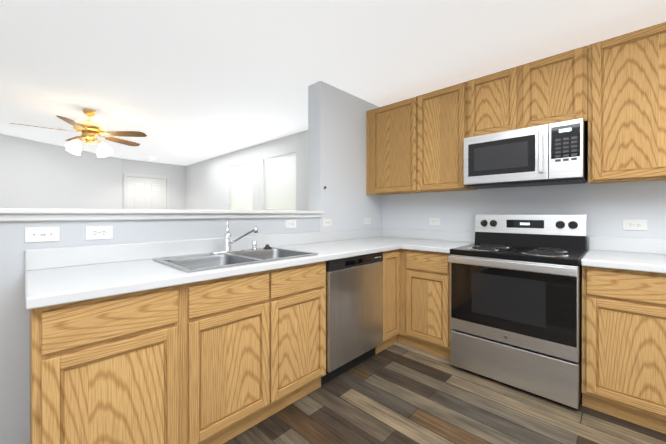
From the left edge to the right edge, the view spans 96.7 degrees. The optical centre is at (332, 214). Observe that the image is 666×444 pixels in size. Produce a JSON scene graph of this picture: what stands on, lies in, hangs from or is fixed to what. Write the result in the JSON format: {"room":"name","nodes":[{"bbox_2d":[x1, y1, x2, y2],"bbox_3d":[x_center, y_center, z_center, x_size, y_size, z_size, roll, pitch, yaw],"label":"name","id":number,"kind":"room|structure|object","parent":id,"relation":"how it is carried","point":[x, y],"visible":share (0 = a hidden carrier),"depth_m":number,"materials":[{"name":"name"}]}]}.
{"room":"kitchen","nodes":[
{"label":"kitchen","id":0,"kind":"room"},
{"bbox_2d":[0,81,383,443],"bbox_3d":[-1.725,-0.038,1.215,0.228,2.440,6.480,0,0,44],"label":"wall","id":1,"kind":"structure","parent":0,"point":[69,194],"depth_m":2.96,"materials":[{"name":"white paint"}]},
{"bbox_2d":[25,227,59,242],"bbox_3d":[-1.412,0.099,1.441,0.011,0.072,0.122,0,0,44],"label":"outlet","id":2,"kind":"object","parent":1,"relation":"attached to","point":[40,234],"visible":1,"depth_m":1.44,"materials":[{"name":"white plastic"}]},
{"bbox_2d":[86,226,112,239],"bbox_3d":[-1.260,0.100,1.601,0.008,0.072,0.118,0,0,44],"label":"electrical outlet","id":3,"kind":"object","parent":1,"relation":"attached to","point":[98,232],"visible":1,"depth_m":1.60,"materials":[{"name":"white plastic"}]},
{"bbox_2d":[123,173,168,208],"bbox_3d":[-4.439,0.117,7.109,0.092,2.105,0.960,0,0,44],"label":"entry door","id":4,"kind":"structure","parent":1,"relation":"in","point":[145,192],"depth_m":7.10,"materials":[{"name":"white"}]},
{"bbox_2d":[230,162,251,209],"bbox_3d":[-1.803,-0.366,5.866,0.960,1.220,0.135,0,0,44],"label":"window","id":5,"kind":"structure","parent":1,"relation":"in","point":[241,187],"depth_m":5.85,"materials":[{"name":"white glass"}]},
{"bbox_2d":[264,152,295,210],"bbox_3d":[-0.883,-0.364,4.983,0.970,1.220,0.135,0,0,44],"label":"window","id":6,"kind":"structure","parent":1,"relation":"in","point":[280,183],"depth_m":4.95,"materials":[{"name":"white glass"}]},
{"bbox_2d":[285,220,295,228],"bbox_3d":[-0.361,0.085,2.539,0.008,0.072,0.118,0,0,44],"label":"electrical outlet","id":7,"kind":"object","parent":1,"relation":"attached to","point":[290,223],"visible":1,"depth_m":2.53,"materials":[{"name":"white plastic"}]},
{"bbox_2d":[323,219,330,225],"bbox_3d":[-0.056,0.081,2.857,0.008,0.072,0.118,0,0,44],"label":"electrical outlet","id":8,"kind":"object","parent":1,"relation":"attached to","point":[326,222],"visible":1,"depth_m":2.85,"materials":[{"name":"white plastic"}]},
{"bbox_2d":[364,218,370,223],"bbox_3d":[0.387,0.074,3.318,0.008,0.072,0.118,0,0,44],"label":"electrical outlet","id":9,"kind":"object","parent":1,"relation":"attached to","point":[367,220],"visible":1,"depth_m":3.31,"materials":[{"name":"white plastic"}]},
{"bbox_2d":[0,0,665,165],"bbox_3d":[-2.341,-1.291,2.717,11.900,0.060,6.000,0,0,44],"label":"ceiling","id":10,"kind":"structure","parent":0,"point":[183,82],"depth_m":2.35,"materials":[{"name":"white paint"}]},
{"bbox_2d":[10,108,146,156],"bbox_3d":[-3.000,-0.990,3.596,1.267,0.545,1.259,0,0,44],"label":"ceiling fan","id":11,"kind":"object","parent":10,"relation":"hanging from","point":[90,131],"visible":1,"depth_m":3.57,"materials":[{"name":"gold metal"}]},
{"bbox_2d":[223,342,665,443],"bbox_3d":[-2.998,1.205,2.037,11.900,0.050,7.900,0,0,44],"label":"floor","id":12,"kind":"structure","parent":0,"point":[398,393],"depth_m":1.75,"materials":[{"name":"brown wood"}]},
{"bbox_2d":[30,282,197,443],"bbox_3d":[-1.041,0.745,1.381,0.626,0.874,0.515,0,0,44],"label":"base cabinet","id":13,"kind":"object","parent":12,"relation":"on","point":[123,368],"depth_m":1.15,"materials":[{"name":"brown wood"}]},
{"bbox_2d":[198,268,281,443],"bbox_3d":[-0.728,0.744,1.707,0.626,0.874,0.548,0,0,44],"label":"base cabinet","id":14,"kind":"object","parent":12,"relation":"on","point":[220,360],"depth_m":1.52,"materials":[{"name":"brown wood"}]},
{"bbox_2d":[282,261,325,408],"bbox_3d":[-0.434,0.743,2.013,0.626,0.874,0.509,0,0,44],"label":"base cabinet","id":15,"kind":"object","parent":12,"relation":"on","point":[303,286],"depth_m":1.84,"materials":[{"name":"brown wood"}]},
{"bbox_2d":[321,252,382,385],"bbox_3d":[-0.023,0.744,2.418,0.607,0.872,0.632,0,0,44],"label":"dishwasher","id":16,"kind":"object","parent":12,"relation":"on","point":[354,311],"visible":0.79,"depth_m":2.16,"materials":[{"name":"grey metal"}]},
{"bbox_2d":[375,251,389,353],"bbox_3d":[-0.043,0.742,2.422,0.626,0.874,0.759,0,0,44],"label":"base cabinet","id":17,"kind":"object","parent":12,"relation":"on","point":[386,255],"depth_m":2.50,"materials":[{"name":"brown wood"}]},
{"bbox_2d":[390,249,399,345],"bbox_3d":[0.286,0.742,2.764,0.626,0.874,0.283,0,0,44],"label":"base cabinet","id":18,"kind":"object","parent":12,"relation":"on","point":[394,254],"depth_m":2.60,"materials":[{"name":"brown wood"}]},
{"bbox_2d":[398,249,441,348],"bbox_3d":[0.627,0.741,3.053,0.685,0.874,0.607,0,0,44],"label":"base cabinet","id":19,"kind":"object","parent":12,"relation":"on","point":[420,271],"depth_m":2.51,"materials":[{"name":"brown wood"}]},
{"bbox_2d":[25,228,408,309],"bbox_3d":[-0.201,0.235,2.232,0.660,0.140,2.937,0,0,44],"label":"countertop","id":20,"kind":"structure","parent":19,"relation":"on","point":[59,276],"depth_m":1.54,"materials":[{"name":"white laminate"}]},
{"bbox_2d":[152,247,317,272],"bbox_3d":[-0.569,0.354,1.825,0.527,0.194,0.820,0,0,44],"label":"sink","id":21,"kind":"object","parent":20,"relation":"in","point":[196,262],"visible":0.31,"depth_m":1.82,"materials":[{"name":"metal"}]},
{"bbox_2d":[210,220,271,253],"bbox_3d":[-0.561,0.147,2.001,0.253,0.219,0.454,0,0,44],"label":"faucet","id":22,"kind":"object","parent":20,"relation":"on","point":[228,241],"visible":1,"depth_m":1.97,"materials":[{"name":"silver metal"}]},
{"bbox_2d":[401,229,474,252],"bbox_3d":[0.979,0.234,2.675,0.430,0.140,0.664,0,0,44],"label":"countertop","id":23,"kind":"structure","parent":19,"relation":"on","point":[441,241],"depth_m":2.86,"materials":[{"name":"white laminate"}]},
{"bbox_2d":[581,236,665,273],"bbox_3d":[2.393,0.237,1.323,1.933,0.140,0.657,0,0,44],"label":"countertop","id":24,"kind":"structure","parent":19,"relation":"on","point":[634,254],"depth_m":1.95,"materials":[{"name":"white laminate"}]},
{"bbox_2d":[448,215,586,408],"bbox_3d":[1.379,0.593,2.223,0.766,1.175,0.699,0,0,44],"label":"range","id":25,"kind":"object","parent":12,"relation":"on","point":[516,301],"visible":1,"depth_m":2.00,"materials":[{"name":"grey metal"}]},
{"bbox_2d":[384,128,665,250],"bbox_3d":[-0.056,-0.044,4.235,10.700,2.440,0.150,0,0,44],"label":"wall","id":26,"kind":"structure","parent":0,"point":[606,206],"depth_m":2.40,"materials":[{"name":"white paint"}]},
{"bbox_2d":[366,82,477,194],"bbox_3d":[0.857,-0.688,3.030,1.076,0.918,0.316,0,0,44],"label":"upper cabinet","id":27,"kind":"object","parent":26,"relation":"attached to","point":[414,144],"depth_m":2.85,"materials":[{"name":"brown wood"}]},
{"bbox_2d":[429,218,439,224],"bbox_3d":[1.051,0.074,3.063,0.118,0.072,0.008,0,0,44],"label":"electrical outlet","id":28,"kind":"object","parent":26,"relation":"attached to","point":[434,221],"visible":1,"depth_m":3.06,"materials":[{"name":"white plastic"}]},
{"bbox_2d":[466,45,589,137],"bbox_3d":[1.534,-0.896,2.381,0.793,0.498,0.316,0,0,44],"label":"upper cabinet","id":29,"kind":"object","parent":26,"relation":"attached to","point":[555,88],"depth_m":2.21,"materials":[{"name":"brown wood"}]},
{"bbox_2d":[464,118,587,188],"bbox_3d":[1.488,-0.431,2.333,0.762,0.401,0.448,0,0,44],"label":"microwave","id":30,"kind":"object","parent":29,"relation":"attached to","point":[556,153],"visible":1,"depth_m":2.16,"materials":[{"name":"grey metal"}]},
{"bbox_2d":[586,22,665,183],"bbox_3d":[2.214,-0.685,1.729,1.087,0.918,0.316,0,0,44],"label":"upper cabinet","id":31,"kind":"object","parent":26,"relation":"attached to","point":[611,92],"depth_m":1.86,"materials":[{"name":"brown wood"}]},
{"bbox_2d":[623,220,646,230],"bbox_3d":[2.097,0.075,2.060,0.118,0.072,0.008,0,0,44],"label":"electrical outlet","id":32,"kind":"object","parent":26,"relation":"attached to","point":[634,224],"visible":1,"depth_m":2.06,"materials":[{"name":"white plastic"}]}
]}

